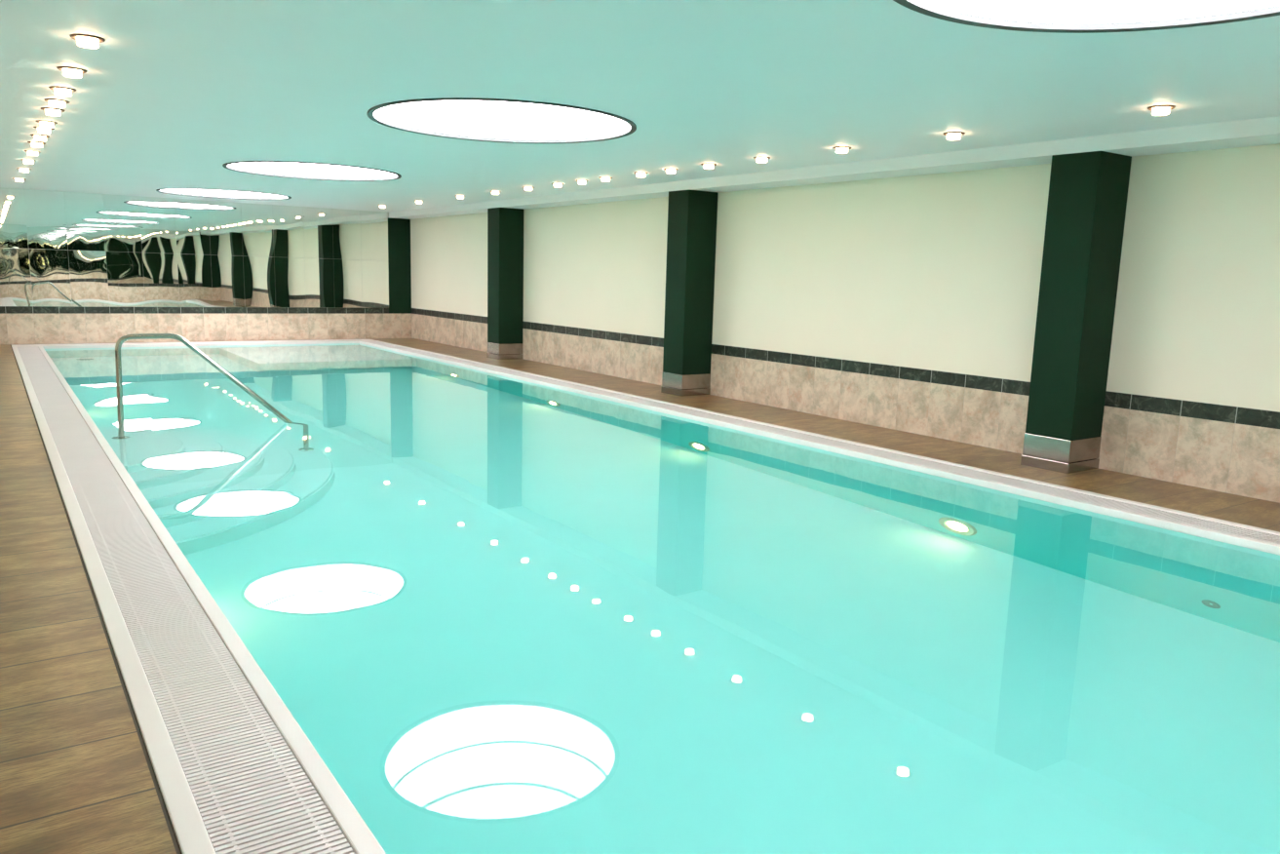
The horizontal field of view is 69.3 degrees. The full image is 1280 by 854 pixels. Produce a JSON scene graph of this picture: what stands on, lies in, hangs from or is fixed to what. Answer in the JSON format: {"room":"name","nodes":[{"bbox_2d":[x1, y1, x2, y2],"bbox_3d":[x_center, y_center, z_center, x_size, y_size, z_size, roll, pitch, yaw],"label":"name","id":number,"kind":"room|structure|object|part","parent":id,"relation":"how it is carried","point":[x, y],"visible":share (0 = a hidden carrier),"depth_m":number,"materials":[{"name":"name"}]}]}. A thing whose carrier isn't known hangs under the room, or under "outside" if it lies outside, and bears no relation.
{"room":"indoor swimming pool","nodes":[
{"label":"indoor swimming pool","id":0,"kind":"room"},
{"bbox_2d":[0,0,1279,212],"bbox_3d":[-2.462,-2.835,9.347,7.262,0.100,20.349,-5,11,-35],"label":"ceiling","id":1,"kind":"structure","parent":0,"point":[175,92],"depth_m":5.73,"materials":[{"name":"paint"}]},
{"bbox_2d":[13,178,25,182],"bbox_3d":[-9.302,-3.701,13.872,0.162,0.044,0.162,-5,11,-35],"label":"recessed light","id":2,"kind":"object","parent":1,"relation":"in","point":[17,179],"visible":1,"depth_m":13.83,"materials":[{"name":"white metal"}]},
{"bbox_2d":[16,167,31,172],"bbox_3d":[-8.201,-3.416,12.324,0.162,0.044,0.162,-5,11,-35],"label":"recessed light","id":3,"kind":"object","parent":1,"relation":"in","point":[21,170],"visible":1,"depth_m":12.28,"materials":[{"name":"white glass"}]},
{"bbox_3d":[-8.201,-3.415,12.325,0.102,0.042,0.102,-5,11,-35],"label":"lamp glass","id":4,"kind":"part","parent":3,"relation":"part of","materials":[{"name":"white glass"}]},
{"bbox_2d":[20,158,36,163],"bbox_3d":[-7.399,-3.208,11.196,0.162,0.044,0.162,-5,11,-35],"label":"recessed light","id":5,"kind":"object","parent":1,"relation":"in","point":[25,161],"visible":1,"depth_m":11.16,"materials":[{"name":"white glass"}]},
{"bbox_3d":[-7.399,-3.207,11.196,0.102,0.042,0.102,-5,11,-35],"label":"lamp glass","id":6,"kind":"part","parent":5,"relation":"part of","materials":[{"name":"white glass"}]},
{"bbox_2d":[23,150,40,155],"bbox_3d":[-6.734,-3.035,10.261,0.162,0.044,0.162,-5,11,-35],"label":"recessed light","id":7,"kind":"object","parent":1,"relation":"in","point":[29,152],"visible":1,"depth_m":10.22,"materials":[{"name":"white glass"}]},
{"bbox_3d":[-6.734,-3.034,10.262,0.102,0.042,0.102,-5,11,-35],"label":"lamp glass","id":8,"kind":"part","parent":7,"relation":"part of","materials":[{"name":"white glass"}]},
{"bbox_2d":[27,141,45,147],"bbox_3d":[-6.172,-2.890,9.472,0.162,0.044,0.162,-5,11,-35],"label":"recessed light","id":9,"kind":"object","parent":1,"relation":"in","point":[33,143],"visible":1,"depth_m":9.43,"materials":[{"name":"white glass"}]},
{"bbox_3d":[-6.172,-2.889,9.472,0.102,0.042,0.102,-5,11,-35],"label":"lamp glass","id":10,"kind":"part","parent":9,"relation":"part of","materials":[{"name":"white glass"}]},
{"bbox_2d":[30,134,49,141],"bbox_3d":[-5.788,-2.790,8.932,0.162,0.044,0.162,-5,11,-35],"label":"recessed light","id":11,"kind":"object","parent":1,"relation":"in","point":[42,137],"visible":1,"depth_m":8.89,"materials":[{"name":"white glass"}]},
{"bbox_3d":[-5.788,-2.789,8.932,0.102,0.042,0.102,-5,11,-35],"label":"lamp glass","id":12,"kind":"part","parent":11,"relation":"part of","materials":[{"name":"white glass"}]},
{"bbox_2d":[33,126,54,133],"bbox_3d":[-5.404,-2.690,8.392,0.162,0.044,0.162,-5,11,-35],"label":"recessed light","id":13,"kind":"object","parent":1,"relation":"in","point":[42,130],"visible":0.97,"depth_m":8.36,"materials":[{"name":"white glass"}]},
{"bbox_3d":[-5.404,-2.689,8.392,0.102,0.042,0.102,-5,11,-35],"label":"lamp glass","id":14,"kind":"part","parent":13,"relation":"part of","materials":[{"name":"white glass"}]},
{"bbox_2d":[36,119,57,127],"bbox_3d":[-5.140,-2.622,8.021,0.162,0.044,0.162,-5,11,-35],"label":"recessed light","id":15,"kind":"object","parent":1,"relation":"in","point":[45,124],"visible":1,"depth_m":7.98,"materials":[{"name":"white glass"}]},
{"bbox_3d":[-5.141,-2.621,8.021,0.102,0.042,0.102,-5,11,-35],"label":"lamp glass","id":16,"kind":"part","parent":15,"relation":"part of","materials":[{"name":"white glass"}]},
{"bbox_2d":[40,107,64,116],"bbox_3d":[-4.653,-2.496,7.336,0.162,0.044,0.162,-5,11,-35],"label":"recessed light","id":17,"kind":"object","parent":1,"relation":"in","point":[51,111],"visible":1,"depth_m":7.30,"materials":[{"name":"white glass"}]},
{"bbox_3d":[-4.653,-2.495,7.337,0.102,0.042,0.102,-5,11,-35],"label":"lamp glass","id":18,"kind":"part","parent":17,"relation":"part of","materials":[{"name":"white glass"}]},
{"bbox_2d":[43,98,69,108],"bbox_3d":[-4.361,-2.420,6.926,0.162,0.044,0.162,-5,11,-35],"label":"recessed light","id":19,"kind":"object","parent":1,"relation":"in","point":[54,102],"visible":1,"depth_m":6.89,"materials":[{"name":"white glass"}]},
{"bbox_3d":[-4.361,-2.419,6.926,0.102,0.042,0.102,-5,11,-35],"label":"lamp glass","id":20,"kind":"part","parent":19,"relation":"part of","materials":[{"name":"white glass"}]},
{"bbox_2d":[48,85,76,96],"bbox_3d":[-4.011,-2.329,6.434,0.162,0.044,0.162,-5,11,-35],"label":"recessed light","id":21,"kind":"object","parent":1,"relation":"in","point":[58,91],"visible":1,"depth_m":6.40,"materials":[{"name":"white glass"}]},
{"bbox_3d":[-4.011,-2.328,6.434,0.102,0.042,0.102,-5,11,-35],"label":"lamp glass","id":22,"kind":"part","parent":21,"relation":"part of","materials":[{"name":"white glass"}]},
{"bbox_2d":[56,66,86,77],"bbox_3d":[-3.535,-2.206,5.765,0.162,0.044,0.162,-5,11,-35],"label":"recessed light","id":23,"kind":"object","parent":1,"relation":"in","point":[68,71],"visible":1,"depth_m":5.73,"materials":[{"name":"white glass"}]},
{"bbox_3d":[-3.535,-2.205,5.765,0.102,0.042,0.102,-5,11,-35],"label":"lamp glass","id":24,"kind":"part","parent":23,"relation":"part of","materials":[{"name":"white glass"}]},
{"bbox_2d":[69,34,105,48],"bbox_3d":[-2.945,-2.053,4.935,0.162,0.044,0.162,-5,11,-35],"label":"recessed light","id":25,"kind":"object","parent":1,"relation":"in","point":[83,40],"visible":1,"depth_m":4.90,"materials":[{"name":"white glass"}]},
{"bbox_3d":[-2.945,-2.052,4.935,0.102,0.042,0.102,-5,11,-35],"label":"lamp glass","id":26,"kind":"part","parent":25,"relation":"part of","materials":[{"name":"white glass"}]},
{"bbox_2d":[155,188,291,199],"bbox_3d":[-7.058,-4.407,15.724,2.104,0.904,2.104,-5,11,-35],"label":"round ceiling light","id":27,"kind":"object","parent":1,"relation":"attached to","point":[194,192],"visible":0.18,"depth_m":16.58,"materials":[{"name":"white"}]},
{"bbox_2d":[222,160,401,181],"bbox_3d":[-4.056,-3.628,11.504,2.104,0.904,2.104,-5,11,-35],"label":"round ceiling light","id":28,"kind":"object","parent":1,"relation":"attached to","point":[280,169],"visible":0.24,"depth_m":12.39,"materials":[{"name":"white"}]},
{"bbox_2d":[490,191,501,194],"bbox_3d":[-2.146,-3.470,13.718,0.162,0.044,0.162,-5,11,-35],"label":"recessed light","id":29,"kind":"object","parent":1,"relation":"in","point":[492,192],"visible":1,"depth_m":13.68,"materials":[{"name":"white glass"}]},
{"bbox_2d":[366,97,636,143],"bbox_3d":[-1.065,-2.853,7.299,2.104,0.904,2.104,-5,11,-35],"label":"round ceiling light","id":30,"kind":"object","parent":1,"relation":"attached to","point":[492,120],"visible":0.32,"depth_m":8.20,"materials":[{"name":"white plastic"}]},
{"bbox_2d":[522,186,534,191],"bbox_3d":[-1.555,-3.317,12.888,0.162,0.044,0.162,-5,11,-35],"label":"recessed light","id":31,"kind":"object","parent":1,"relation":"in","point":[527,188],"visible":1,"depth_m":12.85,"materials":[{"name":"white glass"}]},
{"bbox_2d":[551,182,564,187],"bbox_3d":[-1.085,-3.195,12.227,0.162,0.044,0.162,-5,11,-35],"label":"recessed light","id":32,"kind":"object","parent":1,"relation":"in","point":[556,184],"visible":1,"depth_m":12.19,"materials":[{"name":"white glass"}]},
{"bbox_2d":[576,179,588,184],"bbox_3d":[-0.736,-3.105,11.736,0.162,0.044,0.162,-5,11,-35],"label":"recessed light","id":33,"kind":"object","parent":1,"relation":"in","point":[580,181],"visible":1,"depth_m":11.69,"materials":[{"name":"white glass"}]},
{"bbox_3d":[-0.736,-3.104,11.736,0.102,0.042,0.102,-5,11,-35],"label":"lamp glass","id":34,"kind":"part","parent":33,"relation":"part of","materials":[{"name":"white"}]},
{"bbox_2d":[599,176,612,181],"bbox_3d":[-0.420,-3.023,11.293,0.162,0.044,0.162,-5,11,-35],"label":"recessed light","id":35,"kind":"object","parent":1,"relation":"in","point":[603,178],"visible":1,"depth_m":11.25,"materials":[{"name":"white glass"}]},
{"bbox_3d":[-0.420,-3.022,11.293,0.102,0.042,0.102,-5,11,-35],"label":"lamp glass","id":36,"kind":"part","parent":35,"relation":"part of","materials":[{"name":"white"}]},
{"bbox_2d":[633,172,648,177],"bbox_3d":[0.010,-2.911,10.688,0.162,0.044,0.162,-5,11,-35],"label":"recessed light","id":37,"kind":"object","parent":1,"relation":"in","point":[639,174],"visible":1,"depth_m":10.65,"materials":[{"name":"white glass"}]},
{"bbox_3d":[0.010,-2.910,10.688,0.102,0.042,0.102,-5,11,-35],"label":"lamp glass","id":38,"kind":"part","parent":37,"relation":"part of","materials":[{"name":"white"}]},
{"bbox_2d":[663,168,678,173],"bbox_3d":[0.342,-2.825,10.221,0.162,0.044,0.162,-5,11,-35],"label":"recessed light","id":39,"kind":"object","parent":1,"relation":"in","point":[669,171],"visible":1,"depth_m":10.18,"materials":[{"name":"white glass"}]},
{"bbox_3d":[0.342,-2.824,10.221,0.102,0.042,0.102,-5,11,-35],"label":"lamp glass","id":40,"kind":"part","parent":39,"relation":"part of","materials":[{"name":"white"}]},
{"bbox_2d":[700,163,716,169],"bbox_3d":[0.721,-2.727,9.689,0.162,0.044,0.162,-5,11,-35],"label":"recessed light","id":41,"kind":"object","parent":1,"relation":"in","point":[706,166],"visible":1,"depth_m":9.65,"materials":[{"name":"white glass"}]},
{"bbox_3d":[0.721,-2.726,9.689,0.102,0.042,0.102,-5,11,-35],"label":"lamp glass","id":42,"kind":"part","parent":41,"relation":"part of","materials":[{"name":"white glass"}]},
{"bbox_2d":[753,156,770,162],"bbox_3d":[1.188,-2.606,9.032,0.162,0.044,0.162,-5,11,-35],"label":"recessed light","id":43,"kind":"object","parent":1,"relation":"in","point":[758,159],"visible":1,"depth_m":8.99,"materials":[{"name":"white glass"}]},
{"bbox_3d":[1.188,-2.605,9.033,0.102,0.042,0.102,-5,11,-35],"label":"lamp glass","id":44,"kind":"part","parent":43,"relation":"part of","materials":[{"name":"white glass"}]},
{"bbox_2d":[388,116,1279,219],"bbox_3d":[0.741,-3.052,11.585,0.564,0.215,20.349,-5,11,-35],"label":"ceiling beam","id":45,"kind":"structure","parent":1,"relation":"attached to","point":[1260,131],"depth_m":8.48,"materials":[{"name":"paint"}]},
{"bbox_2d":[832,146,851,153],"bbox_3d":[1.787,-2.451,8.190,0.162,0.044,0.162,-5,11,-35],"label":"recessed light","id":46,"kind":"object","parent":1,"relation":"in","point":[839,149],"visible":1,"depth_m":8.15,"materials":[{"name":"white glass"}]},
{"bbox_3d":[1.787,-2.450,8.191,0.102,0.042,0.102,-5,11,-35],"label":"lamp glass","id":47,"kind":"part","parent":46,"relation":"part of","materials":[{"name":"white glass"}]},
{"bbox_2d":[943,131,965,140],"bbox_3d":[2.457,-2.277,7.248,0.162,0.044,0.162,-5,11,-35],"label":"recessed light","id":48,"kind":"object","parent":1,"relation":"in","point":[951,135],"visible":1,"depth_m":7.21,"materials":[{"name":"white glass"}]},
{"bbox_3d":[2.457,-2.276,7.248,0.102,0.042,0.102,-5,11,-35],"label":"lamp glass","id":49,"kind":"part","parent":48,"relation":"part of","materials":[{"name":"white glass"}]},
{"bbox_2d":[893,0,1279,33],"bbox_3d":[1.896,-2.085,3.136,2.104,0.904,2.104,-5,11,-35],"label":"round ceiling light","id":50,"kind":"object","parent":1,"relation":"attached to","point":[1034,16],"visible":1,"depth_m":4.14,"materials":[{"name":"white plastic"}]},
{"bbox_2d":[1147,104,1175,115],"bbox_3d":[3.363,-2.042,5.974,0.162,0.044,0.162,-5,11,-35],"label":"recessed light","id":51,"kind":"object","parent":1,"relation":"in","point":[1156,109],"visible":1,"depth_m":5.94,"materials":[{"name":"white glass"}]},
{"bbox_3d":[3.363,-2.041,5.974,0.102,0.042,0.102,-5,11,-35],"label":"lamp glass","id":52,"kind":"part","parent":51,"relation":"part of","materials":[{"name":"white glass"}]},
{"bbox_2d":[0,338,1279,853],"bbox_3d":[-2.541,-0.098,9.795,8.191,0.120,20.349,-5,11,-35],"label":"floor","id":53,"kind":"structure","parent":0,"point":[75,776],"depth_m":3.86,"materials":[{"name":"brown wood"}]},
{"bbox_2d":[486,207,523,359],"bbox_3d":[-2.326,-2.458,15.972,0.472,2.550,0.457,-5,11,-35],"label":"pillar","id":54,"kind":"structure","parent":53,"relation":"on","point":[505,225],"depth_m":15.80,"materials":[{"name":"paint"}]},
{"bbox_2d":[10,339,1279,853],"bbox_3d":[-2.564,-0.059,9.787,6.330,0.204,19.230,-5,11,-35],"label":"trim","id":55,"kind":"structure","parent":53,"relation":"attached to","point":[192,835],"depth_m":3.75,"materials":[{"name":"white stone"}]},
{"bbox_2d":[17,347,48,365],"bbox_3d":[-9.534,-1.119,14.514,0.298,0.022,3.269,-5,11,-35],"label":"grate","id":56,"kind":"object","parent":55,"relation":"in","point":[29,355],"visible":0.8,"depth_m":14.32,"materials":[{"name":"white plastic"}]},
{"bbox_2d":[24,364,65,390],"bbox_3d":[-7.713,-0.646,11.953,0.298,0.022,3.084,-5,11,-35],"label":"grate","id":57,"kind":"object","parent":55,"relation":"in","point":[41,376],"visible":0.78,"depth_m":11.76,"materials":[{"name":"white plastic"}]},
{"bbox_2d":[35,389,88,429],"bbox_3d":[-5.970,-0.194,9.504,0.298,0.022,2.991,-5,11,-35],"label":"grate","id":58,"kind":"object","parent":55,"relation":"in","point":[59,411],"visible":0.81,"depth_m":9.27,"materials":[{"name":"white plastic"}]},
{"bbox_2d":[49,427,133,504],"bbox_3d":[-4.235,0.256,7.064,0.298,0.022,3.060,-5,11,-35],"label":"grate","id":59,"kind":"object","parent":55,"relation":"in","point":[93,478],"visible":0.83,"depth_m":6.74,"materials":[{"name":"white plastic"}]},
{"bbox_2d":[78,499,222,658],"bbox_3d":[-2.579,0.685,4.737,0.298,0.022,2.712,-5,11,-35],"label":"grate","id":60,"kind":"object","parent":55,"relation":"in","point":[161,614],"visible":0.8,"depth_m":4.36,"materials":[{"name":"white plastic"}]},
{"bbox_2d":[139,642,354,853],"bbox_3d":[-1.017,1.090,2.540,0.298,0.022,2.736,-5,11,-35],"label":"grate","id":61,"kind":"object","parent":55,"relation":"in","point":[252,795],"visible":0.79,"depth_m":2.83,"materials":[{"name":"white plastic"}]},
{"bbox_2d":[782,431,1048,489],"bbox_3d":[2.258,0.272,8.101,0.246,0.022,2.712,-5,11,-35],"label":"grate","id":62,"kind":"object","parent":55,"relation":"in","point":[978,474],"visible":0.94,"depth_m":7.88,"materials":[{"name":"white plastic"}]},
{"bbox_2d":[11,339,1279,853],"bbox_3d":[-2.568,-0.115,9.786,6.330,0.085,20.130,-5,11,-35],"label":"pool edge","id":63,"kind":"structure","parent":53,"relation":"attached to","point":[360,837],"depth_m":5.72,"materials":[{"name":"white tile"}]},
{"bbox_2d":[365,341,432,354],"bbox_3d":[-4.697,-1.531,17.879,0.246,0.022,3.269,-5,11,-35],"label":"grate","id":64,"kind":"object","parent":63,"relation":"in","point":[374,342],"visible":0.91,"depth_m":17.76,"materials":[{"name":"white plastic"}]},
{"bbox_2d":[426,353,513,372],"bbox_3d":[-2.875,-1.059,15.318,0.246,0.022,3.084,-5,11,-35],"label":"grate","id":65,"kind":"object","parent":63,"relation":"in","point":[432,355],"visible":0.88,"depth_m":15.19,"materials":[{"name":"white plastic"}]},
{"bbox_2d":[504,371,623,395],"bbox_3d":[-1.133,-0.607,12.868,0.246,0.022,2.991,-5,11,-35],"label":"grate","id":66,"kind":"object","parent":63,"relation":"in","point":[559,382],"visible":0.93,"depth_m":12.73,"materials":[{"name":"white plastic"}]},
{"bbox_2d":[612,394,796,433],"bbox_3d":[0.602,-0.157,10.429,0.246,0.022,3.060,-5,11,-35],"label":"grate","id":67,"kind":"object","parent":63,"relation":"in","point":[635,399],"visible":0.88,"depth_m":10.20,"materials":[{"name":"white plastic"}]},
{"bbox_2d":[1033,486,1279,544],"bbox_3d":[3.821,0.677,5.905,0.246,0.022,2.736,-5,11,-35],"label":"grate","id":68,"kind":"object","parent":63,"relation":"in","point":[1267,537],"visible":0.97,"depth_m":6.27,"materials":[{"name":"white plastic"}]},
{"bbox_2d":[660,189,718,396],"bbox_3d":[0.630,-1.692,11.816,0.472,2.550,0.431,-5,11,-35],"label":"pillar","id":69,"kind":"structure","parent":53,"relation":"on","point":[692,214],"depth_m":11.66,"materials":[{"name":"paint"}]},
{"bbox_2d":[1020,151,1131,473],"bbox_3d":[3.595,-0.923,7.647,0.472,2.550,0.423,-5,11,-35],"label":"pillar","id":70,"kind":"structure","parent":53,"relation":"on","point":[1088,195],"depth_m":7.49,"materials":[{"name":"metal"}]},
{"bbox_2d":[410,143,1279,412],"bbox_3d":[0.927,-2.158,11.883,0.144,3.865,20.349,-5,11,-35],"label":"wall","id":71,"kind":"structure","parent":0,"point":[940,272],"depth_m":9.06,"materials":[{"name":"beige paint"}]},
{"bbox_2d":[411,313,1279,503],"bbox_3d":[0.824,-0.706,12.077,0.006,0.532,20.349,-5,11,-35],"label":"wall tiles","id":72,"kind":"structure","parent":71,"relation":"attached to","point":[1234,458],"depth_m":9.16,"materials":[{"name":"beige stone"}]},
{"bbox_2d":[411,308,1279,428],"bbox_3d":[0.833,-1.030,12.024,0.007,0.124,20.349,-5,11,-35],"label":"trim","id":73,"kind":"structure","parent":71,"relation":"attached to","point":[1187,408],"depth_m":9.13,"materials":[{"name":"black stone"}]},
{"bbox_3d":[-8.383,-3.394,17.789,8.491,3.865,0.188,-5,11,-35],"label":"wall","id":74,"kind":"structure","parent":0,"visible":0},
{"bbox_2d":[0,187,28,248],"bbox_3d":[-10.865,-3.580,15.856,0.583,1.010,0.012,-5,11,-35],"label":"mirror panel","id":75,"kind":"object","parent":74,"relation":"attached to","point":[13,217],"visible":1,"depth_m":15.91,"materials":[{"name":"silver metal"}]},
{"bbox_2d":[0,247,33,306],"bbox_3d":[-10.893,-2.589,16.018,0.583,0.993,0.013,-5,11,-35],"label":"mirror panel","id":76,"kind":"object","parent":74,"relation":"attached to","point":[15,268],"visible":1,"depth_m":16.05,"materials":[{"name":"silver metal"}]},
{"bbox_2d":[24,189,67,249],"bbox_3d":[-10.386,-3.621,16.189,0.583,1.010,0.012,-5,11,-35],"label":"mirror panel","id":77,"kind":"object","parent":74,"relation":"attached to","point":[45,210],"visible":1,"depth_m":16.18,"materials":[{"name":"silver metal"}]},
{"bbox_2d":[28,248,72,306],"bbox_3d":[-10.415,-2.630,16.351,0.583,0.993,0.012,-5,11,-35],"label":"mirror panel","id":78,"kind":"object","parent":74,"relation":"attached to","point":[49,268],"visible":1,"depth_m":16.34,"materials":[{"name":"silver metal"}]},
{"bbox_2d":[63,191,105,251],"bbox_3d":[-9.907,-3.662,16.522,0.583,1.010,0.012,-5,11,-35],"label":"mirror panel","id":79,"kind":"object","parent":74,"relation":"attached to","point":[84,212],"visible":1,"depth_m":16.51,"materials":[{"name":"silver metal"}]},
{"bbox_2d":[68,250,109,307],"bbox_3d":[-9.935,-2.671,16.684,0.583,0.993,0.013,-5,11,-35],"label":"mirror panel","id":80,"kind":"object","parent":74,"relation":"attached to","point":[88,271],"visible":1,"depth_m":16.68,"materials":[{"name":"silver metal"}]},
{"bbox_2d":[102,193,142,252],"bbox_3d":[-9.428,-3.703,16.856,0.583,1.010,0.011,-5,11,-35],"label":"mirror panel","id":81,"kind":"object","parent":74,"relation":"attached to","point":[121,213],"visible":1,"depth_m":16.85,"materials":[{"name":"silver metal"}]},
{"bbox_2d":[105,251,145,307],"bbox_3d":[-9.457,-2.712,17.018,0.583,0.993,0.011,-5,11,-35],"label":"mirror panel","id":82,"kind":"object","parent":74,"relation":"attached to","point":[125,270],"visible":1,"depth_m":17.01,"materials":[{"name":"silver metal"}]},
{"bbox_2d":[138,195,176,253],"bbox_3d":[-8.949,-3.744,17.189,0.583,1.010,0.012,-5,11,-35],"label":"mirror panel","id":83,"kind":"object","parent":74,"relation":"attached to","point":[157,214],"visible":1,"depth_m":17.18,"materials":[{"name":"silver metal"}]},
{"bbox_2d":[142,252,179,307],"bbox_3d":[-8.978,-2.753,17.351,0.583,0.993,0.012,-5,11,-35],"label":"mirror panel","id":84,"kind":"object","parent":74,"relation":"attached to","point":[160,270],"visible":1,"depth_m":17.34,"materials":[{"name":"silver metal"}]},
{"bbox_2d":[174,198,210,254],"bbox_3d":[-8.470,-3.785,17.522,0.583,1.010,0.012,-5,11,-35],"label":"mirror panel","id":85,"kind":"object","parent":74,"relation":"attached to","point":[192,225],"visible":1,"depth_m":17.51,"materials":[{"name":"silver metal"}]},
{"bbox_2d":[0,306,388,313],"bbox_3d":[-8.560,-2.239,17.752,7.697,0.124,0.014,-5,11,-35],"label":"trim","id":86,"kind":"structure","parent":74,"relation":"attached to","point":[3,309],"depth_m":17.67,"materials":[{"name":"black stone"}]},
{"bbox_2d":[177,253,212,307],"bbox_3d":[-8.498,-2.794,17.684,0.583,0.993,0.012,-5,11,-35],"label":"mirror panel","id":87,"kind":"object","parent":74,"relation":"attached to","point":[195,289],"visible":1,"depth_m":17.68,"materials":[{"name":"silver metal"}]},
{"bbox_2d":[2,187,388,308],"bbox_3d":[-8.329,-3.309,17.722,8.191,2.009,0.008,-5,11,-35],"label":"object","id":88,"kind":"structure","parent":74,"relation":"attached to","point":[3,187],"depth_m":16.95,"materials":[{"name":"silver metal"}]},
{"bbox_2d":[0,313,411,344],"bbox_3d":[-8.368,-1.933,17.946,8.191,0.532,0.012,-5,11,-35],"label":"wall tiles","id":89,"kind":"structure","parent":74,"relation":"attached to","point":[15,329],"depth_m":17.86,"materials":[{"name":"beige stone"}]},
{"bbox_2d":[207,200,242,255],"bbox_3d":[-7.991,-3.826,17.855,0.583,1.010,0.012,-5,11,-35],"label":"mirror panel","id":90,"kind":"object","parent":74,"relation":"attached to","point":[224,217],"visible":1,"depth_m":17.85,"materials":[{"name":"silver metal"}]},
{"bbox_2d":[210,254,244,307],"bbox_3d":[-8.020,-2.835,18.018,0.583,0.993,0.012,-5,11,-35],"label":"mirror panel","id":91,"kind":"object","parent":74,"relation":"attached to","point":[227,271],"visible":1,"depth_m":18.01,"materials":[{"name":"silver metal"}]},
{"bbox_2d":[240,202,273,256],"bbox_3d":[-7.512,-3.866,18.189,0.583,1.010,0.011,-5,11,-35],"label":"mirror panel","id":92,"kind":"object","parent":74,"relation":"attached to","point":[257,237],"visible":1,"depth_m":18.18,"materials":[{"name":"silver metal"}]},
{"bbox_2d":[242,256,275,307],"bbox_3d":[-7.540,-2.876,18.351,0.583,0.993,0.012,-5,11,-35],"label":"mirror panel","id":93,"kind":"object","parent":74,"relation":"attached to","point":[258,271],"visible":1,"depth_m":18.34,"materials":[{"name":"silver metal"}]},
{"bbox_2d":[271,204,304,257],"bbox_3d":[-7.033,-3.907,18.521,0.583,1.010,0.012,-5,11,-35],"label":"mirror panel","id":94,"kind":"object","parent":74,"relation":"attached to","point":[288,220],"visible":1,"depth_m":18.51,"materials":[{"name":"silver metal"}]},
{"bbox_2d":[273,257,306,307],"bbox_3d":[-7.062,-2.917,18.684,0.583,0.993,0.011,-5,11,-35],"label":"mirror panel","id":95,"kind":"object","parent":74,"relation":"attached to","point":[290,272],"visible":1,"depth_m":18.68,"materials":[{"name":"silver metal"}]},
{"bbox_2d":[303,206,333,258],"bbox_3d":[-6.554,-3.948,18.855,0.583,1.010,0.012,-5,11,-35],"label":"mirror panel","id":96,"kind":"object","parent":74,"relation":"attached to","point":[317,221],"visible":1,"depth_m":18.84,"materials":[{"name":"silver metal"}]},
{"bbox_2d":[304,258,334,307],"bbox_3d":[-6.582,-2.957,19.017,0.583,0.993,0.012,-5,11,-35],"label":"mirror panel","id":97,"kind":"object","parent":74,"relation":"attached to","point":[319,272],"visible":1,"depth_m":19.01,"materials":[{"name":"silver metal"}]},
{"bbox_2d":[332,208,361,259],"bbox_3d":[-6.075,-3.989,19.189,0.583,1.010,0.011,-5,11,-35],"label":"mirror panel","id":98,"kind":"object","parent":74,"relation":"attached to","point":[346,223],"visible":1,"depth_m":19.18,"materials":[{"name":"silver metal"}]},
{"bbox_2d":[333,259,362,307],"bbox_3d":[-6.103,-2.998,19.351,0.583,0.993,0.012,-5,11,-35],"label":"mirror panel","id":99,"kind":"object","parent":74,"relation":"attached to","point":[347,273],"visible":1,"depth_m":19.34,"materials":[{"name":"silver metal"}]},
{"bbox_2d":[360,210,387,260],"bbox_3d":[-5.598,-4.030,19.520,0.578,1.010,0.012,-5,11,-35],"label":"mirror panel","id":100,"kind":"object","parent":74,"relation":"attached to","point":[373,224],"visible":1,"depth_m":19.51,"materials":[{"name":"silver metal"}]},
{"bbox_2d":[361,260,388,308],"bbox_3d":[-5.626,-3.039,19.682,0.578,0.993,0.012,-5,11,-35],"label":"mirror panel","id":101,"kind":"object","parent":74,"relation":"attached to","point":[374,273],"visible":1,"depth_m":19.68,"materials":[{"name":"silver metal"}]},
{"bbox_2d":[387,217,411,313],"bbox_3d":[-5.176,-3.459,19.929,0.498,2.018,0.010,-5,11,-35],"label":"pillar","id":102,"kind":"structure","parent":74,"relation":"attached to","point":[399,229],"depth_m":19.92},
{"bbox_3d":[-2.589,1.608,10.076,5.866,0.180,19.590,-5,11,-35],"label":"floor","id":103,"kind":"structure","parent":0,"visible":0},
{"bbox_3d":[-3.960,1.044,8.817,1.906,1.263,4.632,-5,11,-35],"label":"steps","id":104,"kind":"structure","parent":103,"relation":"on","visible":0},
{"bbox_2d":[115,333,292,429],"bbox_3d":[-4.072,0.221,8.930,1.767,2.246,0.150,-3,10,-27],"label":"pool handrail","id":105,"kind":"object","parent":104,"relation":"on","point":[118,361],"visible":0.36,"depth_m":8.55,"materials":[{"name":"metal"}]},
{"bbox_3d":[-2.566,0.723,9.930,5.621,1.615,19.590,-5,11,-35],"label":"lining","id":106,"kind":"object","parent":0,"visible":0},
{"bbox_2d":[44,343,1279,853],"bbox_3d":[-2.564,0.712,9.929,5.546,1.678,19.270,-5,11,-35],"label":"pool water","id":107,"kind":"object","parent":106,"relation":"in","point":[503,614],"visible":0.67,"depth_m":4.18,"materials":[{"name":"teal liquid"}]}
]}

